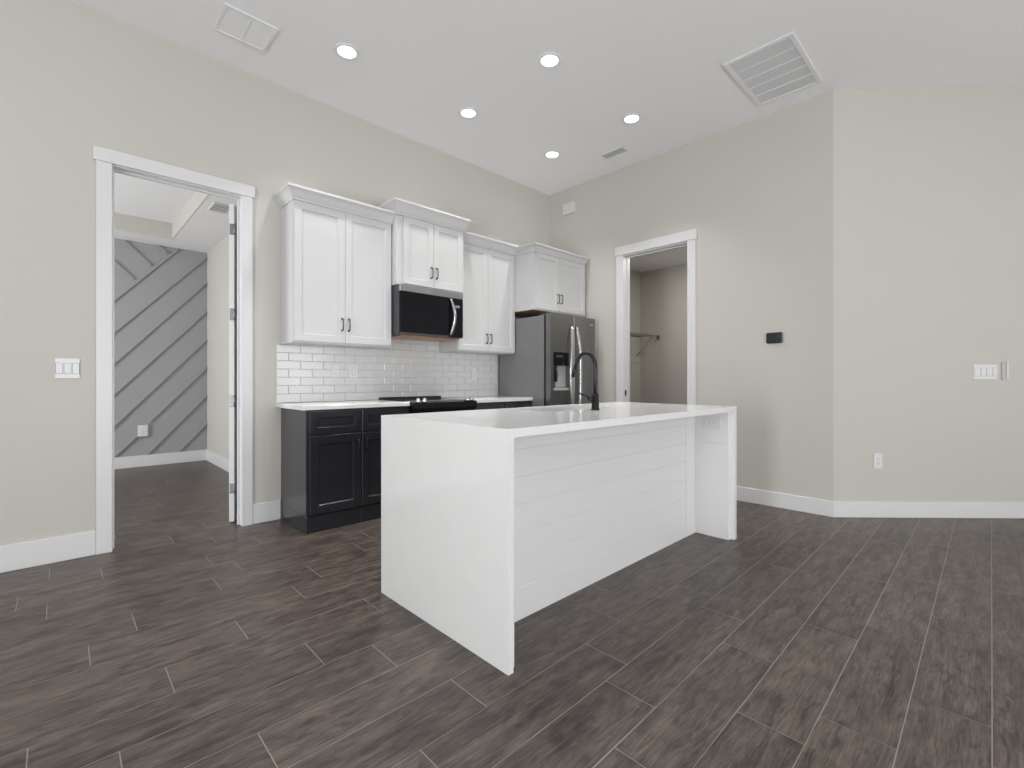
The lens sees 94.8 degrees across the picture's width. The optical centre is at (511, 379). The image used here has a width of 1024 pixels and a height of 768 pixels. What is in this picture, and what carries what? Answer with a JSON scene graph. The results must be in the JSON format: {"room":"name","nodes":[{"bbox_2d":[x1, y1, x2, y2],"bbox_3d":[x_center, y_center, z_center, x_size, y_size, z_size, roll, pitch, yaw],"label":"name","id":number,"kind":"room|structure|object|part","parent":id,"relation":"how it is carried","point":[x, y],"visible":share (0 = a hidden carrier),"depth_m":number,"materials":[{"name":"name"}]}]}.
{"room":"kitchen","nodes":[
{"label":"kitchen","id":0,"kind":"room"},
{"bbox_2d":[114,238,206,457],"bbox_3d":[-5.687,-0.503,5.083,4.325,3.200,0.142,0,0,-44],"label":"wall","id":1,"kind":"structure","parent":0,"point":[160,292],"depth_m":6.10,"materials":[{"name":"grey paint"}]},
{"bbox_2d":[138,425,147,436],"bbox_3d":[-4.670,0.641,5.959,0.100,0.140,0.008,0,0,-44],"label":"outlet","id":2,"kind":"object","parent":1,"relation":"attached to","point":[142,429],"visible":1,"depth_m":5.96,"materials":[{"name":"white plastic"}]},
{"bbox_2d":[114,450,205,468],"bbox_3d":[-5.648,1.025,5.042,4.085,0.144,0.015,0,0,-44],"label":"baseboard","id":3,"kind":"structure","parent":1,"relation":"attached to","point":[198,455],"depth_m":6.08,"materials":[{"name":"white paint"}]},
{"bbox_2d":[114,172,236,252],"bbox_3d":[-4.446,-1.870,3.795,4.085,0.255,3.480,0,0,-44],"label":"ceiling","id":4,"kind":"structure","parent":0,"point":[133,196],"depth_m":5.26,"materials":[{"name":"white paint"}]},
{"bbox_2d":[114,191,208,238],"bbox_3d":[-4.463,-1.840,3.909,3.058,0.194,2.408,0,0,-44],"label":"trim","id":5,"kind":"structure","parent":4,"relation":"attached to","point":[123,222],"depth_m":5.54,"materials":[{"name":"grey paint"}]},
{"bbox_2d":[207,202,228,213],"bbox_3d":[-2.943,-1.739,4.768,0.182,0.008,0.295,0,0,-44],"label":"ceiling vent","id":6,"kind":"object","parent":4,"relation":"in","point":[216,207],"visible":0.73,"depth_m":4.77,"materials":[{"name":"white metal"}]},
{"bbox_2d":[207,235,228,459],"bbox_3d":[-2.932,-0.503,5.255,0.120,3.200,3.480,0,0,-44],"label":"wall","id":7,"kind":"structure","parent":0,"point":[218,256],"depth_m":6.05,"materials":[{"name":"grey paint"}]},
{"bbox_2d":[206,450,228,471],"bbox_3d":[-2.982,1.025,5.210,0.015,0.144,3.445,0,0,-44],"label":"baseboard","id":8,"kind":"structure","parent":7,"relation":"attached to","point":[215,459],"depth_m":5.99,"materials":[{"name":"white paint"}]},
{"bbox_2d":[0,0,548,545],"bbox_3d":[-2.406,-0.617,3.261,8.120,3.428,0.120,0,0,-44],"label":"wall","id":9,"kind":"structure","parent":0,"point":[75,77],"depth_m":2.95,"materials":[{"name":"grey paint"}]},
{"bbox_2d":[0,530,95,572],"bbox_3d":[-3.950,1.021,1.679,3.701,0.153,0.015,0,0,-44],"label":"baseboard","id":10,"kind":"structure","parent":9,"relation":"attached to","point":[16,556],"depth_m":2.81,"materials":[{"name":"white paint"}]},
{"bbox_2d":[55,358,79,377],"bbox_3d":[-2.712,-0.071,2.876,0.112,0.122,0.008,0,0,-44],"label":"light switch","id":11,"kind":"object","parent":9,"relation":"attached to","point":[64,367],"visible":1,"depth_m":2.87,"materials":[{"name":"white plastic"}]},
{"bbox_2d":[93,145,254,554],"bbox_3d":[-2.337,-0.186,3.324,0.933,2.567,0.166,0,0,-44],"label":"trim","id":12,"kind":"structure","parent":9,"relation":"attached to","point":[105,158],"depth_m":3.01,"materials":[{"name":"white paint"}]},
{"bbox_2d":[229,203,236,521],"bbox_3d":[-2.220,-0.134,3.964,0.094,2.438,0.729,0,0,-16],"label":"door","id":13,"kind":"structure","parent":9,"relation":"in","point":[232,208],"depth_m":3.62,"materials":[{"name":"white paint"}]},
{"bbox_2d":[253,500,279,523],"bbox_3d":[-1.903,1.022,3.652,0.201,0.150,0.015,0,0,-44],"label":"baseboard","id":14,"kind":"structure","parent":9,"relation":"attached to","point":[266,511],"depth_m":3.65,"materials":[{"name":"white paint"}]},
{"bbox_2d":[272,182,394,348],"bbox_3d":[-1.437,-0.863,3.865,0.883,1.160,0.356,0,0,-44],"label":"upper cabinet","id":15,"kind":"object","parent":9,"relation":"attached to","point":[335,251],"visible":1,"depth_m":3.73,"materials":[{"name":"white paint"}]},
{"bbox_3d":[-1.491,-0.823,3.663,0.392,1.054,0.020,0,0,-44],"label":"door","id":16,"kind":"part","parent":15,"relation":"part of","materials":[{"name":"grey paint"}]},
{"bbox_3d":[-1.437,-1.396,3.865,0.883,0.093,0.356,0,0,-44],"label":"crown molding","id":17,"kind":"part","parent":15,"relation":"part of","materials":[{"name":"grey paint"}]},
{"bbox_3d":[-1.200,-0.823,3.944,0.412,1.054,0.020,0,0,-44],"label":"door","id":18,"kind":"part","parent":15,"relation":"part of","materials":[{"name":"grey paint"}]},
{"bbox_2d":[276,339,497,402],"bbox_3d":[-1.008,-0.106,4.518,2.352,0.574,0.010,0,0,-44],"label":"backsplash","id":19,"kind":"structure","parent":9,"relation":"attached to","point":[303,373],"depth_m":4.33,"materials":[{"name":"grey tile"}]},
{"bbox_2d":[331,365,338,376],"bbox_3d":[-1.508,-0.078,4.023,0.068,0.108,0.008,0,0,-44],"label":"outlet","id":20,"kind":"object","parent":19,"relation":"attached to","point":[334,368],"visible":1,"depth_m":4.02,"materials":[{"name":"white plastic"}]},
{"bbox_2d":[349,365,357,377],"bbox_3d":[-1.390,-0.075,4.136,0.078,0.112,0.008,0,0,-44],"label":"light switch","id":21,"kind":"object","parent":19,"relation":"attached to","point":[353,369],"visible":1,"depth_m":4.13,"materials":[{"name":"white plastic"}]},
{"bbox_2d":[472,368,475,379],"bbox_3d":[-0.409,-0.063,5.083,0.064,0.125,0.008,0,0,-44],"label":"outlet","id":22,"kind":"object","parent":19,"relation":"attached to","point":[473,369],"visible":1,"depth_m":5.08,"materials":[{"name":"white plastic"}]},
{"bbox_2d":[377,197,470,292],"bbox_3d":[-0.839,-1.177,4.381,0.814,0.707,0.443,0,0,-44],"label":"upper cabinet","id":23,"kind":"object","parent":9,"relation":"attached to","point":[427,242],"visible":0.87,"depth_m":4.22,"materials":[{"name":"white paint"}]},
{"bbox_3d":[-0.829,-1.127,4.181,0.306,0.580,0.020,0,0,-44],"label":"door","id":24,"kind":"part","parent":23,"relation":"part of","materials":[{"name":"grey paint"}]},
{"bbox_3d":[-0.839,-1.474,4.381,0.814,0.113,0.443,0,0,-44],"label":"crown molding","id":25,"kind":"part","parent":23,"relation":"part of","materials":[{"name":"grey paint"}]},
{"bbox_2d":[391,283,462,341],"bbox_3d":[-0.831,-0.603,4.363,0.675,0.437,0.458,0,0,-44],"label":"microwave","id":26,"kind":"object","parent":23,"relation":"attached to","point":[417,313],"visible":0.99,"depth_m":4.19,"materials":[{"name":"grey"}]},
{"bbox_3d":[-0.775,-0.579,4.184,0.507,0.362,0.024,0,0,-44],"label":"door","id":27,"kind":"part","parent":26,"relation":"part of","materials":[{"name":"black glass"}]},
{"bbox_3d":[-0.544,-0.585,4.355,0.060,0.332,0.030,0,0,13],"label":"handle","id":28,"kind":"part","parent":26,"relation":"part of","materials":[{"name":"silver metal"}]},
{"bbox_3d":[-0.532,-0.579,4.419,0.166,0.362,0.024,0,0,-44],"label":"control panel","id":29,"kind":"part","parent":26,"relation":"part of","materials":[{"name":"black glass"}]},
{"bbox_3d":[-0.595,-1.127,4.407,0.338,0.580,0.020,0,0,-44],"label":"door","id":30,"kind":"part","parent":23,"relation":"part of","materials":[{"name":"grey paint"}]},
{"bbox_2d":[441,231,518,354],"bbox_3d":[-0.326,-0.864,4.937,0.773,1.162,0.356,0,0,-44],"label":"upper cabinet","id":31,"kind":"object","parent":9,"relation":"attached to","point":[488,263],"visible":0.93,"depth_m":4.83,"materials":[{"name":"white paint"}]},
{"bbox_3d":[-0.389,-0.822,4.726,0.380,1.052,0.020,0,0,-44],"label":"door","id":32,"kind":"part","parent":31,"relation":"part of","materials":[{"name":"grey paint"}]},
{"bbox_3d":[-0.326,-1.396,4.937,0.773,0.097,0.356,0,0,-44],"label":"crown molding","id":33,"kind":"part","parent":31,"relation":"part of","materials":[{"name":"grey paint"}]},
{"bbox_3d":[-0.113,-0.822,4.992,0.382,1.052,0.020,0,0,-44],"label":"door","id":34,"kind":"part","parent":31,"relation":"part of","materials":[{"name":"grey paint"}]},
{"bbox_2d":[514,242,588,317],"bbox_3d":[0.354,-1.079,5.391,0.948,0.678,0.645,0,0,-44],"label":"upper cabinet","id":35,"kind":"object","parent":9,"relation":"attached to","point":[548,279],"visible":0.91,"depth_m":5.10,"materials":[{"name":"white paint"}]},
{"bbox_3d":[0.382,-1.048,5.062,0.364,0.590,0.020,0,0,-44],"label":"door","id":36,"kind":"part","parent":35,"relation":"part of","materials":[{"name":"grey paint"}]},
{"bbox_3d":[0.343,-1.380,5.381,0.919,0.075,0.645,0,0,-44],"label":"crown molding","id":37,"kind":"part","parent":35,"relation":"part of","materials":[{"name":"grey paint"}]},
{"bbox_3d":[0.682,-1.048,5.352,0.464,0.590,0.020,0,0,-44],"label":"door","id":38,"kind":"part","parent":35,"relation":"part of","materials":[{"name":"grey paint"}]},
{"bbox_2d":[0,460,1023,767],"bbox_3d":[-0.179,1.147,2.181,11.774,0.100,12.073,0,0,-44],"label":"floor","id":39,"kind":"structure","parent":0,"point":[203,639],"depth_m":1.90,"materials":[{"name":"brown tile"}]},
{"bbox_2d":[281,408,360,533],"bbox_3d":[-1.481,0.657,3.666,0.411,0.881,0.579,0,0,-44],"label":"base cabinet","id":40,"kind":"object","parent":39,"relation":"on","point":[321,449],"visible":0.94,"depth_m":3.49,"materials":[{"name":"black paint"}]},
{"bbox_3d":[-1.304,0.311,3.494,0.384,0.163,0.020,0,0,-44],"label":"drawer","id":41,"kind":"part","parent":40,"relation":"part of","materials":[{"name":"black paint"}]},
{"bbox_3d":[-1.304,0.684,3.494,0.384,0.562,0.020,0,0,-44],"label":"door","id":42,"kind":"part","parent":40,"relation":"part of","materials":[{"name":"black paint"}]},
{"bbox_2d":[276,400,409,410],"bbox_3d":[-1.352,0.198,3.805,0.867,0.032,0.559,0,0,-44],"label":"countertop","id":43,"kind":"structure","parent":40,"relation":"on","point":[302,406],"depth_m":3.65,"materials":[{"name":"white stone"}]},
{"bbox_2d":[360,406,408,521],"bbox_3d":[-1.183,0.657,3.954,0.418,0.881,0.579,0,0,-44],"label":"base cabinet","id":44,"kind":"object","parent":39,"relation":"on","point":[370,431],"visible":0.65,"depth_m":3.69,"materials":[{"name":"black paint"}]},
{"bbox_3d":[-1.012,0.684,3.775,0.410,0.562,0.020,0,0,-44],"label":"door","id":45,"kind":"part","parent":44,"relation":"part of","materials":[{"name":"black paint"}]},
{"bbox_3d":[-1.012,0.311,3.775,0.410,0.163,0.020,0,0,-44],"label":"drawer","id":46,"kind":"part","parent":44,"relation":"part of","materials":[{"name":"black paint"}]},
{"bbox_2d":[379,396,476,413],"bbox_3d":[-0.756,0.614,4.309,0.684,0.926,0.638,0,0,-44],"label":"range","id":47,"kind":"object","parent":39,"relation":"on","point":[418,404],"visible":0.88,"depth_m":4.15,"materials":[{"name":"black metal"}]},
{"bbox_2d":[386,398,463,401],"bbox_3d":[-0.779,0.188,4.333,0.684,0.017,0.493,0,0,-44],"label":"cooktop","id":48,"kind":"object","parent":47,"relation":"in","point":[387,399],"depth_m":4.34,"materials":[{"name":"black glass"}]},
{"bbox_3d":[-0.587,0.238,4.134,0.684,0.118,0.059,0,0,-44],"label":"control panel","id":49,"kind":"part","parent":47,"relation":"part of","materials":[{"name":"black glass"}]},
{"bbox_2d":[475,402,503,409],"bbox_3d":[-0.392,0.657,4.716,0.395,0.881,0.579,0,0,-44],"label":"base cabinet","id":50,"kind":"object","parent":39,"relation":"on","point":[489,405],"visible":0.04,"depth_m":4.54,"materials":[{"name":"black paint"}]},
{"bbox_2d":[453,396,532,402],"bbox_3d":[-0.258,0.198,4.860,0.792,0.032,0.559,0,0,-44],"label":"countertop","id":51,"kind":"structure","parent":50,"relation":"on","point":[485,399],"depth_m":4.71,"materials":[{"name":"white stone"}]},
{"bbox_2d":[503,401,531,407],"bbox_3d":[-0.108,0.657,4.990,0.395,0.881,0.579,0,0,-44],"label":"base cabinet","id":52,"kind":"object","parent":39,"relation":"on","point":[512,404],"visible":0.08,"depth_m":4.80,"materials":[{"name":"black paint"}]},
{"bbox_2d":[499,312,594,406],"bbox_3d":[0.414,0.204,5.281,0.756,1.786,0.828,0,0,-44],"label":"refrigerator","id":53,"kind":"object","parent":39,"relation":"on","point":[548,346],"visible":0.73,"depth_m":4.97,"materials":[{"name":"grey metal"}]},
{"bbox_3d":[0.503,0.176,4.915,0.375,1.722,0.062,0,0,-44],"label":"door","id":54,"kind":"part","parent":53,"relation":"part of","materials":[{"name":"silver metal"}]},
{"bbox_3d":[0.629,-0.053,4.945,0.039,1.036,0.106,0,0,13],"label":"handle","id":55,"kind":"part","parent":53,"relation":"part of","materials":[{"name":"silver metal"}]},
{"bbox_3d":[0.714,-0.053,5.035,0.054,1.036,0.058,0,0,-44],"label":"handle","id":56,"kind":"part","parent":53,"relation":"part of","materials":[{"name":"silver metal"}]},
{"bbox_3d":[0.777,0.176,5.179,0.375,1.722,0.062,0,0,-44],"label":"door","id":57,"kind":"part","parent":53,"relation":"part of","materials":[{"name":"silver metal"}]},
{"bbox_2d":[513,412,730,666],"bbox_3d":[0.433,0.657,2.846,2.113,0.880,0.917,0,0,-44],"label":"base cabinet","id":58,"kind":"object","parent":39,"relation":"on","point":[589,505],"visible":0.52,"depth_m":2.63,"materials":[{"name":"white paint"}]},
{"bbox_2d":[381,402,736,675],"bbox_3d":[0.438,0.640,2.847,2.176,0.915,0.955,0,0,-44],"label":"countertop","id":59,"kind":"structure","parent":58,"relation":"on","point":[447,477],"depth_m":2.05,"materials":[{"name":"white stone"}]},
{"bbox_3d":[-0.335,0.657,2.101,0.026,0.881,0.955,0,0,-44],"label":"waterfall panel","id":60,"kind":"part","parent":59,"relation":"part of","materials":[{"name":"white stone"}]},
{"bbox_2d":[571,351,599,409],"bbox_3d":[0.426,0.001,2.905,0.129,0.363,0.213,0,0,-44],"label":"faucet","id":61,"kind":"object","parent":59,"relation":"on","point":[594,398],"visible":0.98,"depth_m":2.86,"materials":[{"name":"black metal"}]},
{"bbox_3d":[0.454,-0.048,2.929,0.024,0.266,0.179,0,0,-44],"label":"spout","id":62,"kind":"part","parent":61,"relation":"part of","materials":[{"name":"black metal"}]},
{"bbox_3d":[0.451,0.099,2.844,0.103,0.056,0.041,0,0,-16],"label":"lever","id":63,"kind":"part","parent":61,"relation":"part of","materials":[{"name":"black metal"}]},
{"bbox_3d":[1.209,0.657,3.590,0.036,0.881,0.955,0,0,-44],"label":"waterfall panel","id":64,"kind":"part","parent":59,"relation":"part of","materials":[{"name":"white stone"}]},
{"bbox_2d":[704,417,719,428],"bbox_3d":[1.403,0.300,3.302,0.008,0.078,0.112,0,0,-44],"label":"outlet","id":65,"kind":"object","parent":58,"relation":"attached to","point":[709,422],"visible":1,"depth_m":3.30,"materials":[{"name":"white plastic"}]},
{"bbox_2d":[72,0,1023,194],"bbox_3d":[0.862,-2.381,0.773,9.610,0.100,8.240,0,0,-44],"label":"ceiling","id":66,"kind":"structure","parent":0,"point":[419,63],"depth_m":3.38,"materials":[{"name":"white paint"}]},
{"bbox_2d":[213,3,278,52],"bbox_3d":[-1.764,-2.325,3.123,0.317,0.012,0.303,0,0,-44],"label":"ceiling vent","id":67,"kind":"object","parent":66,"relation":"in","point":[232,22],"visible":1,"depth_m":3.12,"materials":[{"name":"white metal"}]},
{"bbox_2d":[334,43,359,60],"bbox_3d":[-1.172,-2.326,3.343,0.176,0.008,0.176,0,0,-44],"label":"recessed light","id":68,"kind":"object","parent":66,"relation":"in","point":[346,51],"visible":1,"depth_m":3.34,"materials":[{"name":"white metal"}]},
{"bbox_2d":[458,107,478,118],"bbox_3d":[-0.380,-2.326,4.111,0.176,0.008,0.176,0,0,-44],"label":"recessed light","id":69,"kind":"object","parent":66,"relation":"in","point":[466,112],"visible":1,"depth_m":4.11,"materials":[{"name":"white plastic"}]},
{"bbox_2d":[538,52,561,68],"bbox_3d":[0.275,-2.326,3.435,0.176,0.008,0.176,0,0,-44],"label":"recessed light","id":70,"kind":"object","parent":66,"relation":"in","point":[548,60],"visible":1,"depth_m":3.43,"materials":[{"name":"white plastic"}]},
{"bbox_2d":[544,150,560,158],"bbox_3d":[0.415,-2.326,4.869,0.176,0.008,0.176,0,0,-44],"label":"recessed light","id":71,"kind":"object","parent":66,"relation":"in","point":[552,154],"visible":1,"depth_m":4.87,"materials":[{"name":"white plastic"}]},
{"bbox_2d":[599,146,629,159],"bbox_3d":[1.048,-2.327,4.835,0.140,0.008,0.280,0,0,-44],"label":"ceiling vent","id":72,"kind":"object","parent":66,"relation":"in","point":[620,150],"visible":1,"depth_m":4.83,"materials":[{"name":"white metal"}]},
{"bbox_2d":[622,113,641,123],"bbox_3d":[1.067,-2.326,4.200,0.176,0.008,0.176,0,0,-44],"label":"recessed light","id":73,"kind":"object","parent":66,"relation":"in","point":[632,118],"visible":1,"depth_m":4.20,"materials":[{"name":"white plastic"}]},
{"bbox_2d":[723,31,822,105],"bbox_3d":[1.985,-2.324,3.570,0.750,0.014,0.463,0,0,-44],"label":"ceiling vent","id":74,"kind":"object","parent":66,"relation":"in","point":[779,68],"visible":1,"depth_m":3.53,"materials":[{"name":"white metal"}]},
{"bbox_2d":[630,269,639,402],"bbox_3d":[1.278,-0.313,6.536,1.730,2.820,0.100,0,0,-44],"label":"wall","id":75,"kind":"structure","parent":0,"point":[634,275],"depth_m":6.99,"materials":[{"name":"grey paint"}]},
{"bbox_2d":[630,332,658,355],"bbox_3d":[1.479,-0.502,6.446,1.574,0.302,0.310,0,0,-44],"label":"wire shelf","id":76,"kind":"object","parent":75,"relation":"attached to","point":[633,334],"visible":0.48,"depth_m":6.84,"materials":[{"name":"grey metal"}]},
{"bbox_2d":[630,246,686,271],"bbox_3d":[1.958,-1.673,5.831,1.730,0.100,1.860,0,0,-44],"label":"ceiling","id":77,"kind":"structure","parent":0,"point":[677,256],"depth_m":6.40,"materials":[{"name":"white paint"}]},
{"bbox_2d":[640,264,686,403],"bbox_3d":[2.617,-0.313,6.466,0.100,2.820,2.060,0,0,-44],"label":"wall","id":78,"kind":"structure","parent":0,"point":[663,291],"depth_m":6.82,"materials":[{"name":"grey paint"}]},
{"bbox_2d":[549,89,832,500],"bbox_3d":[1.566,-0.617,4.905,0.120,3.428,3.029,0,0,-44],"label":"wall","id":79,"kind":"structure","parent":0,"point":[757,193],"depth_m":4.23,"materials":[{"name":"grey paint"}]},
{"bbox_2d":[563,201,575,215],"bbox_3d":[0.692,-2.075,5.698,0.036,0.131,0.183,0,0,-44],"label":"door chime","id":80,"kind":"object","parent":79,"relation":"attached to","point":[569,208],"visible":1,"depth_m":5.67,"materials":[{"name":"white plastic"}]},
{"bbox_2d":[615,229,696,404],"bbox_3d":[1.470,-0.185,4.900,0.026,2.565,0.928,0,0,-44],"label":"trim","id":81,"kind":"structure","parent":79,"relation":"attached to","point":[690,236],"depth_m":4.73,"materials":[{"name":"white paint"}]},
{"bbox_2d":[766,332,782,343],"bbox_3d":[2.267,-0.364,4.073,0.026,0.093,0.129,0,0,-44],"label":"thermostat","id":82,"kind":"object","parent":79,"relation":"attached to","point":[776,337],"visible":1,"depth_m":4.06,"materials":[{"name":"black plastic"}]},
{"bbox_2d":[737,486,1023,517],"bbox_3d":[3.053,1.033,3.897,2.831,0.129,0.554,0,0,17],"label":"baseboard","id":83,"kind":"structure","parent":79,"relation":"attached to","point":[838,509],"depth_m":3.75,"materials":[{"name":"white paint"}]},
{"bbox_2d":[833,87,1023,501],"bbox_3d":[3.530,-0.617,3.816,1.909,3.428,0.120,0,0,1],"label":"wall","id":84,"kind":"structure","parent":0,"point":[928,183],"depth_m":3.76,"materials":[{"name":"grey paint"}]},
{"bbox_2d":[873,453,882,467],"bbox_3d":[2.923,0.645,3.762,0.070,0.122,0.008,0,0,1],"label":"outlet","id":85,"kind":"object","parent":84,"relation":"attached to","point":[877,457],"visible":1,"depth_m":3.76,"materials":[{"name":"white plastic"}]},
{"bbox_2d":[973,365,997,378],"bbox_3d":[3.766,-0.064,3.747,0.188,0.118,0.008,0,0,1],"label":"light switch","id":86,"kind":"object","parent":84,"relation":"attached to","point":[979,371],"visible":1,"depth_m":3.74,"materials":[{"name":"white plastic"}]},
{"bbox_2d":[1001,361,1008,379],"bbox_3d":[3.914,-0.075,3.738,0.044,0.145,0.022,0,0,1],"label":"remote","id":87,"kind":"object","parent":84,"relation":"attached to","point":[1004,366],"visible":1,"depth_m":3.74,"materials":[{"name":"white plastic"}]}
]}

